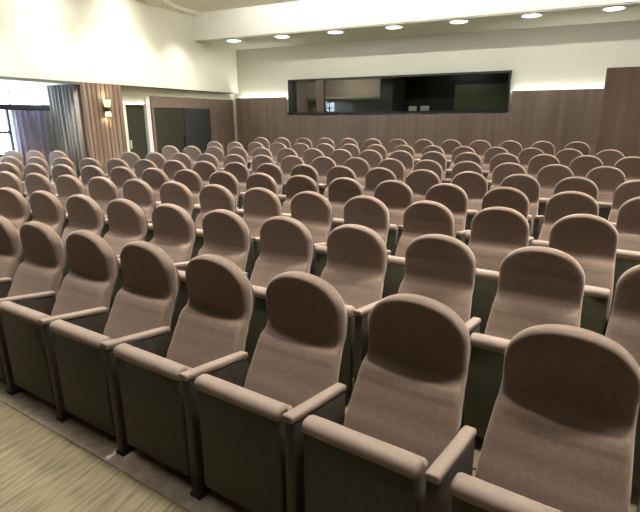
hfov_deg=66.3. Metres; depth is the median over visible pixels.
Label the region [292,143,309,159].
chair
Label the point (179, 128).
door
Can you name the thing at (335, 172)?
chair
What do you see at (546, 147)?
chair
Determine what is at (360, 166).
chair
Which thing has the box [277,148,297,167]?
chair
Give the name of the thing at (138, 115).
door
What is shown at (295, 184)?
chair
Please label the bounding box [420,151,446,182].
chair
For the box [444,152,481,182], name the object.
chair
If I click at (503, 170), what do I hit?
chair
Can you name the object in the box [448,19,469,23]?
ceiling light
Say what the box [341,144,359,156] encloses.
chair
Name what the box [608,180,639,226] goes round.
chair
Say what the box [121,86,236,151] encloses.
trim
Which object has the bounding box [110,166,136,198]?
chair
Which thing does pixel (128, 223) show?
chair
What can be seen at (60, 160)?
chair
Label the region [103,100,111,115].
wall lamp
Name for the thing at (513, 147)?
chair
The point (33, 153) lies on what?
chair
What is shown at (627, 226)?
chair
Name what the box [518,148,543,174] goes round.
chair
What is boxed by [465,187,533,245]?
chair
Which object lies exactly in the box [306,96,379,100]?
countertop
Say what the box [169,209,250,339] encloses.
chair
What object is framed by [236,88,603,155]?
wall paneling
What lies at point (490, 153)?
chair
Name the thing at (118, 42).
wall
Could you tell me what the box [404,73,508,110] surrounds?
wall
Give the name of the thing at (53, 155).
chair
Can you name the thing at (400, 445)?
chair
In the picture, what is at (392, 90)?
door
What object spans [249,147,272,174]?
chair
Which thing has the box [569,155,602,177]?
chair
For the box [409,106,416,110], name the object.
monitor
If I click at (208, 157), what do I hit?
chair
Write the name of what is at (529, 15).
ceiling light
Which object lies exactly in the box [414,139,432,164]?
chair
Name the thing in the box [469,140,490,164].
chair
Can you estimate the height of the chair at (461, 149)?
1.008 m
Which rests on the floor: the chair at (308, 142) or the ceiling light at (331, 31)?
the chair at (308, 142)
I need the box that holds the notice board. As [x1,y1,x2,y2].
[452,83,507,110]
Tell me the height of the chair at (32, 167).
1.008 m
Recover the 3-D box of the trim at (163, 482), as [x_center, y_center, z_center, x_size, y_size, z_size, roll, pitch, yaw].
[-0.252,1.182,1.995,6.370,0.004,0.184,10,19,32]
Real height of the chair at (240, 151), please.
1.008 m
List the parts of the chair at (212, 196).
seat, backrest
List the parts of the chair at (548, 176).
seat, backrest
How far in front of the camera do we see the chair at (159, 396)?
2.37 m
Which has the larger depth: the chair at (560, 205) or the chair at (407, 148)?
the chair at (407, 148)
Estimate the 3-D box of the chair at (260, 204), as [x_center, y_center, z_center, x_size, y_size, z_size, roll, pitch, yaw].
[-0.655,-0.128,4.715,0.548,1.008,0.568,8,18,28]
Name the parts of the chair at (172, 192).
seat, backrest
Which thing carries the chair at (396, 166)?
on the floor
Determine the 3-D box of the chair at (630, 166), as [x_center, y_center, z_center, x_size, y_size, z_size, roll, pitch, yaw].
[4.145,-0.801,6.539,0.548,1.008,0.568,9,18,29]
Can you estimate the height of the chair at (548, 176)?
1.008 m
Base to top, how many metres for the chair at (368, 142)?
1.008 m
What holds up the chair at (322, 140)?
on the floor
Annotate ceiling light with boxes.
[225,39,242,41]
[273,35,290,37]
[326,30,344,33]
[384,25,403,28]
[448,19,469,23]
[520,13,543,17]
[600,6,627,10]
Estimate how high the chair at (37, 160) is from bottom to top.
1.008 m
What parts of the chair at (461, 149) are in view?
backrest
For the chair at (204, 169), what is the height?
1.008 m
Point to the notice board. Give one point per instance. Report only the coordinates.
(468, 96)
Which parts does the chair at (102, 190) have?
backrest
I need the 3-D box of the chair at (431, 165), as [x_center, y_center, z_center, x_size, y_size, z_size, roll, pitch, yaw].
[1.469,-0.834,6.922,0.548,1.008,0.568,8,18,27]
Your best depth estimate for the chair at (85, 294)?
2.95 m
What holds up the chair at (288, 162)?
on the floor
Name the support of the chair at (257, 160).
on the floor
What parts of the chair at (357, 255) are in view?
seat, backrest, panel, armrest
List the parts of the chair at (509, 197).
seat, backrest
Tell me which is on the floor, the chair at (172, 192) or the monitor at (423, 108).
the chair at (172, 192)
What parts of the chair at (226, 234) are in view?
seat, backrest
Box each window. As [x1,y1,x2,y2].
[0,110,14,156]
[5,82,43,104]
[288,70,511,113]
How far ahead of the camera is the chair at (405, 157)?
8.10 m
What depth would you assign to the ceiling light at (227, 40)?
13.22 m
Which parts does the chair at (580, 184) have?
backrest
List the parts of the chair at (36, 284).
panel, armrest, backrest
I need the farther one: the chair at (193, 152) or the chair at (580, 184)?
the chair at (193, 152)
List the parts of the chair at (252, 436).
seat, backrest, armrest, panel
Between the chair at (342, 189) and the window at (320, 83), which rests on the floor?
the chair at (342, 189)
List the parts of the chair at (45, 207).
backrest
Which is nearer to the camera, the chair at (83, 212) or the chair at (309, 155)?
the chair at (83, 212)
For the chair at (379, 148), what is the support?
on the floor
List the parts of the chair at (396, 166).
backrest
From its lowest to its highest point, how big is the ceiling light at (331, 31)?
0.030 m
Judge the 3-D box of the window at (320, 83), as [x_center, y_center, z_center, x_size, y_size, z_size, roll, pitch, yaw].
[1.941,-4.471,13.586,6.260,0.985,0.280,7,17,24]
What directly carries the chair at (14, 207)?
on the floor
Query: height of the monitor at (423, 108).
0.250 m
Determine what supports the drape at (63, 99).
hanging from the wall at (118, 42)
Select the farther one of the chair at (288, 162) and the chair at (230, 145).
the chair at (230, 145)
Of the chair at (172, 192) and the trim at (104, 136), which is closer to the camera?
the chair at (172, 192)
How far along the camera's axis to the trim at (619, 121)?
7.98 m
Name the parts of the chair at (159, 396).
seat, backrest, armrest, panel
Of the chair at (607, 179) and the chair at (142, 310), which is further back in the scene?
the chair at (607, 179)
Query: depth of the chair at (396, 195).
5.12 m
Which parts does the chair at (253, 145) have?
backrest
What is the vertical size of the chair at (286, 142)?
1.008 m
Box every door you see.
[125,97,153,158]
[154,108,211,154]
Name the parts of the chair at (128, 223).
backrest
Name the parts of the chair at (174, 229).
backrest, armrest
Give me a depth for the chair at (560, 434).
1.62 m
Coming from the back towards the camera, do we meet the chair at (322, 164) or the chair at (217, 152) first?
the chair at (217, 152)
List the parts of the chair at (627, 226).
backrest, seat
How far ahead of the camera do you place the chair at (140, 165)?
7.86 m
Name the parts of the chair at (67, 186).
backrest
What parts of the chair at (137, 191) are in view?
backrest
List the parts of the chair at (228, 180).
seat, backrest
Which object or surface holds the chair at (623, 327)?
on the floor
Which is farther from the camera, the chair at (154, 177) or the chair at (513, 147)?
the chair at (513, 147)
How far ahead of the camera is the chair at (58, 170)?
7.24 m
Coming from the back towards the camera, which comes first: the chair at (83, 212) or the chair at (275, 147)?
the chair at (275, 147)
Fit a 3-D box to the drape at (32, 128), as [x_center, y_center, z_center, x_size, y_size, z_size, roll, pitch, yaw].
[-6.225,-2.260,10.773,0.099,1.800,0.720,7,17,24]
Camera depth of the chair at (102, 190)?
5.76 m
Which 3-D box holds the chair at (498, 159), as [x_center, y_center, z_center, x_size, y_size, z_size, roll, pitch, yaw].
[2.723,-1.011,7.322,0.548,1.008,0.568,8,18,28]
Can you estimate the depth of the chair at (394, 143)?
10.36 m
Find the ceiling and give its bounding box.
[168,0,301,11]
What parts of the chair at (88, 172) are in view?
backrest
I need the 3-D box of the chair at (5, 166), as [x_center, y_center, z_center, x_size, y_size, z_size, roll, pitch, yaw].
[-4.920,-0.917,7.567,0.548,1.008,0.568,5,17,19]
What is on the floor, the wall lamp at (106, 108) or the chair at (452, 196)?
the chair at (452, 196)
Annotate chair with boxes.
[0,162,22,181]
[0,171,23,194]
[0,187,29,232]
[0,215,23,297]
[0,221,67,394]
[0,230,118,422]
[1,156,24,177]
[3,150,23,164]
[20,191,65,263]
[22,157,50,184]
[23,150,46,180]
[23,163,49,197]
[24,194,104,283]
[25,173,53,209]
[26,164,77,195]
[28,175,85,221]
[49,151,68,181]
[49,241,179,456]
[51,157,76,184]
[56,165,106,198]
[61,177,119,237]
[65,198,147,317]
[78,158,102,182]
[101,179,155,237]
[105,152,139,176]
[106,158,129,179]
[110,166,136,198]
[112,203,195,302]
[113,254,254,499]
[134,159,156,179]
[142,168,169,201]
[145,152,165,170]
[145,181,193,241]
[154,169,203,207]
[162,145,179,161]
[163,160,186,180]
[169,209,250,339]
[170,153,192,169]
[183,146,201,165]
[191,184,235,258]
[192,171,239,223]
[193,161,217,185]
[194,271,348,511]
[197,153,218,170]
[205,146,224,167]
[207,141,223,151]
[219,147,248,170]
[224,154,246,166]
[224,162,249,207]
[227,142,243,154]
[236,173,277,217]
[239,163,283,208]
[242,187,281,281]
[244,216,313,363]
[247,142,264,168]
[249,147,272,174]
[251,155,274,173]
[254,137,269,150]
[270,142,286,164]
[274,137,290,147]
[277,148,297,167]
[278,164,318,205]
[281,155,304,194]
[282,175,319,216]
[290,191,332,275]
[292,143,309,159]
[295,138,312,148]
[301,293,476,511]
[303,148,323,165]
[311,156,335,194]
[315,195,390,277]
[316,143,333,157]
[317,138,334,149]
[320,224,387,393]
[323,166,356,199]
[328,177,363,231]
[330,149,352,165]
[340,138,357,148]
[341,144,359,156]
[343,157,369,190]
[359,150,381,169]
[363,138,381,150]
[364,158,404,189]
[364,167,396,196]
[366,144,386,159]
[368,234,480,429]
[374,180,413,255]
[382,200,454,298]
[387,139,406,158]
[389,150,413,183]
[393,145,414,166]
[406,169,439,202]
[413,145,443,167]
[413,160,442,182]
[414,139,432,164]
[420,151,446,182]
[425,183,470,242]
[441,139,460,168]
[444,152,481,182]
[445,146,475,178]
[450,161,482,183]
[450,324,639,511]
[451,171,487,229]
[462,246,584,437]
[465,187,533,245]
[468,206,529,333]
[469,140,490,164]
[482,147,508,179]
[487,153,519,190]
[489,162,525,190]
[499,140,521,157]
[500,174,543,239]
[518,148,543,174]
[527,154,559,179]
[531,141,554,155]
[531,191,598,246]
[537,164,573,215]
[542,177,597,224]
[548,214,617,335]
[555,148,582,167]
[564,141,589,154]
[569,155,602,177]
[586,166,624,220]
[595,149,624,166]
[605,264,639,489]
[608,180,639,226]
[609,197,639,313]
[614,156,639,181]
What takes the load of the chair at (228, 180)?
on the floor
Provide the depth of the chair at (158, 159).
8.93 m
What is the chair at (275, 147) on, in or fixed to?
on the floor
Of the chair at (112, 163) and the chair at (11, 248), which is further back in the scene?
the chair at (112, 163)
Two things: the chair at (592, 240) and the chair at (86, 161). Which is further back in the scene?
the chair at (86, 161)
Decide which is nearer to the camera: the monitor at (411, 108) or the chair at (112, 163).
the chair at (112, 163)
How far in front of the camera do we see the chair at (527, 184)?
5.41 m
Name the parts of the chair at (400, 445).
seat, backrest, panel, armrest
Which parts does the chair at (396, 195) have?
seat, backrest, panel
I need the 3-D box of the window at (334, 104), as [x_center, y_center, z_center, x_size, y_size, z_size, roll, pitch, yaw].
[0.899,-4.329,15.664,2.650,1.400,0.700,7,17,24]
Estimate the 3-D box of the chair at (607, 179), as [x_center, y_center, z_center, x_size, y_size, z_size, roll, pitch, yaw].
[3.370,-0.543,5.841,0.548,1.008,0.568,9,18,31]
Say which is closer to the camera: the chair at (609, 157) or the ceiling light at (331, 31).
the chair at (609, 157)
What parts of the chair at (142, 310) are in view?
seat, armrest, panel, backrest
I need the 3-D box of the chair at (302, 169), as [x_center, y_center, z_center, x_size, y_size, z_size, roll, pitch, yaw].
[-0.285,-0.728,6.714,0.548,1.008,0.568,7,17,25]
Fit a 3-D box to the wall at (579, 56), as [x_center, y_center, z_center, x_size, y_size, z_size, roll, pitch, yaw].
[3.941,-4.202,12.772,16.950,4.480,0.152,7,17,24]
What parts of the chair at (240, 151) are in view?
backrest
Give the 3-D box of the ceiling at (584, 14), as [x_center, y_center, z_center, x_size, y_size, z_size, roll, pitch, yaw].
[4.029,-5.322,11.195,15.750,0.030,1.970,7,17,24]
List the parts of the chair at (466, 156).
backrest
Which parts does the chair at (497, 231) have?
seat, backrest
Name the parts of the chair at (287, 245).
seat, backrest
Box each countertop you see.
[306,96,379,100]
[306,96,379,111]
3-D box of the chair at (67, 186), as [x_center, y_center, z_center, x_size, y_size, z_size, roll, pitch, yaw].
[-3.155,-0.455,5.940,0.548,1.008,0.568,7,17,24]
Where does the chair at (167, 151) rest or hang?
on the floor
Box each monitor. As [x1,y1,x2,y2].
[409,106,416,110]
[420,106,428,110]
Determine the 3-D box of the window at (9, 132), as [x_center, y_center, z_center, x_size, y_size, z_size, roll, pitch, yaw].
[-7.381,-2.116,8.667,0.061,0.940,3.960,7,17,24]
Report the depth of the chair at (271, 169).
6.98 m
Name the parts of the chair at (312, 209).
backrest, panel, armrest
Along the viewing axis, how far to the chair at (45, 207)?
4.75 m
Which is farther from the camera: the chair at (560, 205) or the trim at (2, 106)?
the trim at (2, 106)
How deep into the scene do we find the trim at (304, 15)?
11.58 m
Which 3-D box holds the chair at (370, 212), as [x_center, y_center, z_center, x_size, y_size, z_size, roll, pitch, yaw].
[0.316,0.017,4.174,0.548,1.008,0.568,9,18,30]
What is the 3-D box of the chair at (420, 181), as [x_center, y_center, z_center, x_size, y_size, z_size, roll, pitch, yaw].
[1.198,-0.525,5.957,0.548,1.008,0.568,8,18,28]
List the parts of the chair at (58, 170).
backrest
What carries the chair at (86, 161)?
on the floor
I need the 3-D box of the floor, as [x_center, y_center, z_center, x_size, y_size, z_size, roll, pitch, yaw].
[-0.708,0.340,4.565,21.787,0.244,26.312,7,17,24]
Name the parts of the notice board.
frame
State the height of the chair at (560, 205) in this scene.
1.008 m
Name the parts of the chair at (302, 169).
seat, backrest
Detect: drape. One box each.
[14,110,50,166]
[46,84,85,178]
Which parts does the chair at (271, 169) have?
backrest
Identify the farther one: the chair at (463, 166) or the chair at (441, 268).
the chair at (463, 166)
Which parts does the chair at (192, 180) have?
backrest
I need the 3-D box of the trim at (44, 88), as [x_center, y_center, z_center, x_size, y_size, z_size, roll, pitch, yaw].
[-6.685,-1.981,8.879,1.280,2.455,5.090,7,17,24]
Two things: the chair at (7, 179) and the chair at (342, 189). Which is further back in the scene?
the chair at (7, 179)
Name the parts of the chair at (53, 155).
backrest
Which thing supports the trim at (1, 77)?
attached to the wall at (118, 42)
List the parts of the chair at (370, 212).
seat, backrest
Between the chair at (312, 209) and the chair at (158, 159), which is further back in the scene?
the chair at (158, 159)
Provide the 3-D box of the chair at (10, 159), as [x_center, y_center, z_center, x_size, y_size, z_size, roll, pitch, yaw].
[-5.514,-1.226,8.617,0.548,1.008,0.568,4,16,15]
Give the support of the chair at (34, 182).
on the floor
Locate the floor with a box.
[0,363,639,511]
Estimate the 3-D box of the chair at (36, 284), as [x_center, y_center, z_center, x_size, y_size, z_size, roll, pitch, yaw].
[-2.039,0.300,3.328,0.548,1.008,0.568,9,18,30]
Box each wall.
[0,0,237,93]
[234,20,639,141]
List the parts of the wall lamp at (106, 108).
lamp shade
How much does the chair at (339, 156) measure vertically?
1.008 m
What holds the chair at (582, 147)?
on the floor
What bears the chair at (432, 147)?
on the floor
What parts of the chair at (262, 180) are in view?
seat, backrest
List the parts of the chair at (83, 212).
backrest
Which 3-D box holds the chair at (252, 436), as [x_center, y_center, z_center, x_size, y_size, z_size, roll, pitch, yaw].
[-0.166,0.612,2.171,0.548,1.008,0.568,10,19,32]
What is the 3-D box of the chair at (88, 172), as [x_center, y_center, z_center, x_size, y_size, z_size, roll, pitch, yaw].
[-3.342,-0.765,6.989,0.548,1.008,0.568,6,17,21]
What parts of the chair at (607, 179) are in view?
seat, backrest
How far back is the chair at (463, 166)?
6.71 m
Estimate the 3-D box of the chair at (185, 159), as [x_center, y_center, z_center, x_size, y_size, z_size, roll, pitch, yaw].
[-2.542,-1.303,8.691,0.548,1.008,0.568,5,17,20]
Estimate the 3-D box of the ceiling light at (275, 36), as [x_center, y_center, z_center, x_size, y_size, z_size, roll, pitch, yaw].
[-0.980,-5.680,12.702,0.470,0.030,0.470,7,17,24]
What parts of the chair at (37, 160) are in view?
backrest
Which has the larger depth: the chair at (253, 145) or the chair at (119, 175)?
the chair at (253, 145)
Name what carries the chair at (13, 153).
on the floor
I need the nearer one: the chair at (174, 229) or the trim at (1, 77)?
the chair at (174, 229)
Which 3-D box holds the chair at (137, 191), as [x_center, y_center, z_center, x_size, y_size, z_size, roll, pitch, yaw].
[-2.144,-0.331,5.472,0.548,1.008,0.568,7,17,25]
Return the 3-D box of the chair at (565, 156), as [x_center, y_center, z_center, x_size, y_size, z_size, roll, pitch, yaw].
[3.937,-1.189,7.817,0.548,1.008,0.568,9,18,31]
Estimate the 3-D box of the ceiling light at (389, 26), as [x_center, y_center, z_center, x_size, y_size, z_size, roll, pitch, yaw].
[1.733,-5.357,11.485,0.470,0.030,0.470,7,17,24]
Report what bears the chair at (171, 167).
on the floor
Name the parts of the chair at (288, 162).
backrest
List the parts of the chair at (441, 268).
backrest, panel, armrest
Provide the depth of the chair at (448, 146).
9.82 m
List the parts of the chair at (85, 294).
seat, armrest, panel, backrest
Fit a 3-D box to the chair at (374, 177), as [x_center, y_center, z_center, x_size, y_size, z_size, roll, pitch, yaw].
[0.709,-0.595,6.218,0.548,1.008,0.568,8,18,27]
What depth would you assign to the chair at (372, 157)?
8.36 m
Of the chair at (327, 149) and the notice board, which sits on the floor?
the chair at (327, 149)
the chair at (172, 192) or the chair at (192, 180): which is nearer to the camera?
the chair at (172, 192)
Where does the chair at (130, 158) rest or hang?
on the floor
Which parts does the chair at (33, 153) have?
backrest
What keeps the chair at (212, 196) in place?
on the floor
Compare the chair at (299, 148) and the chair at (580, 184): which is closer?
the chair at (580, 184)
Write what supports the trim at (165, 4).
attached to the wall at (118, 42)
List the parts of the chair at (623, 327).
backrest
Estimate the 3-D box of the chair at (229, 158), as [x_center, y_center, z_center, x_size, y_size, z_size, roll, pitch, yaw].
[-1.516,-1.200,8.300,0.548,1.008,0.568,6,17,22]
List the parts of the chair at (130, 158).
backrest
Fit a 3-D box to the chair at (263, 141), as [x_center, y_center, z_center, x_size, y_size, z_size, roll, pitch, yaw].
[-1.497,-2.308,11.687,0.616,1.008,0.568,6,17,23]
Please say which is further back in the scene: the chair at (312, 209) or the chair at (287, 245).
the chair at (312, 209)
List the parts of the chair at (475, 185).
backrest, seat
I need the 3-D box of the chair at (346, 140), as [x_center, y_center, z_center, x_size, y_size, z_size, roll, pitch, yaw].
[0.572,-2.062,10.759,0.548,1.008,0.568,7,17,25]
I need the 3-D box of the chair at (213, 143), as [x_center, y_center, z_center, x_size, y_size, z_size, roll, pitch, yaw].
[-2.521,-2.103,11.229,0.616,1.008,0.568,7,17,24]
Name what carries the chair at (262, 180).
on the floor
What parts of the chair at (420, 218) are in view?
seat, backrest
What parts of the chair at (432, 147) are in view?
backrest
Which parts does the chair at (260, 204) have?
armrest, panel, backrest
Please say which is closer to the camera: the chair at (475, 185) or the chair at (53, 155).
the chair at (475, 185)
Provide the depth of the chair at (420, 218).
3.92 m
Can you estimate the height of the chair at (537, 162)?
1.008 m
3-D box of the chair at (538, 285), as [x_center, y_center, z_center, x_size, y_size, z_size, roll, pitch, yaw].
[1.096,0.490,2.528,0.548,1.008,0.568,9,18,31]
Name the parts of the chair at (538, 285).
seat, backrest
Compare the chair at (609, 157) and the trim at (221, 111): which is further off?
the trim at (221, 111)
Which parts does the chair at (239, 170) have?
backrest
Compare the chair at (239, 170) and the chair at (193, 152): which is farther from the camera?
the chair at (193, 152)
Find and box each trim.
[0,76,233,93]
[0,83,63,162]
[0,104,49,110]
[0,382,238,511]
[77,82,127,173]
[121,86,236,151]
[135,0,201,15]
[149,96,234,156]
[193,0,639,40]
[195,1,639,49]
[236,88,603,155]
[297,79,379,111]
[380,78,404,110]
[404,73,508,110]
[594,66,639,156]
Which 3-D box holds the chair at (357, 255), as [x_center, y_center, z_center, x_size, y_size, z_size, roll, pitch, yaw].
[0.148,0.335,3.102,0.548,1.008,0.568,9,18,30]
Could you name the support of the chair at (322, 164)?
on the floor

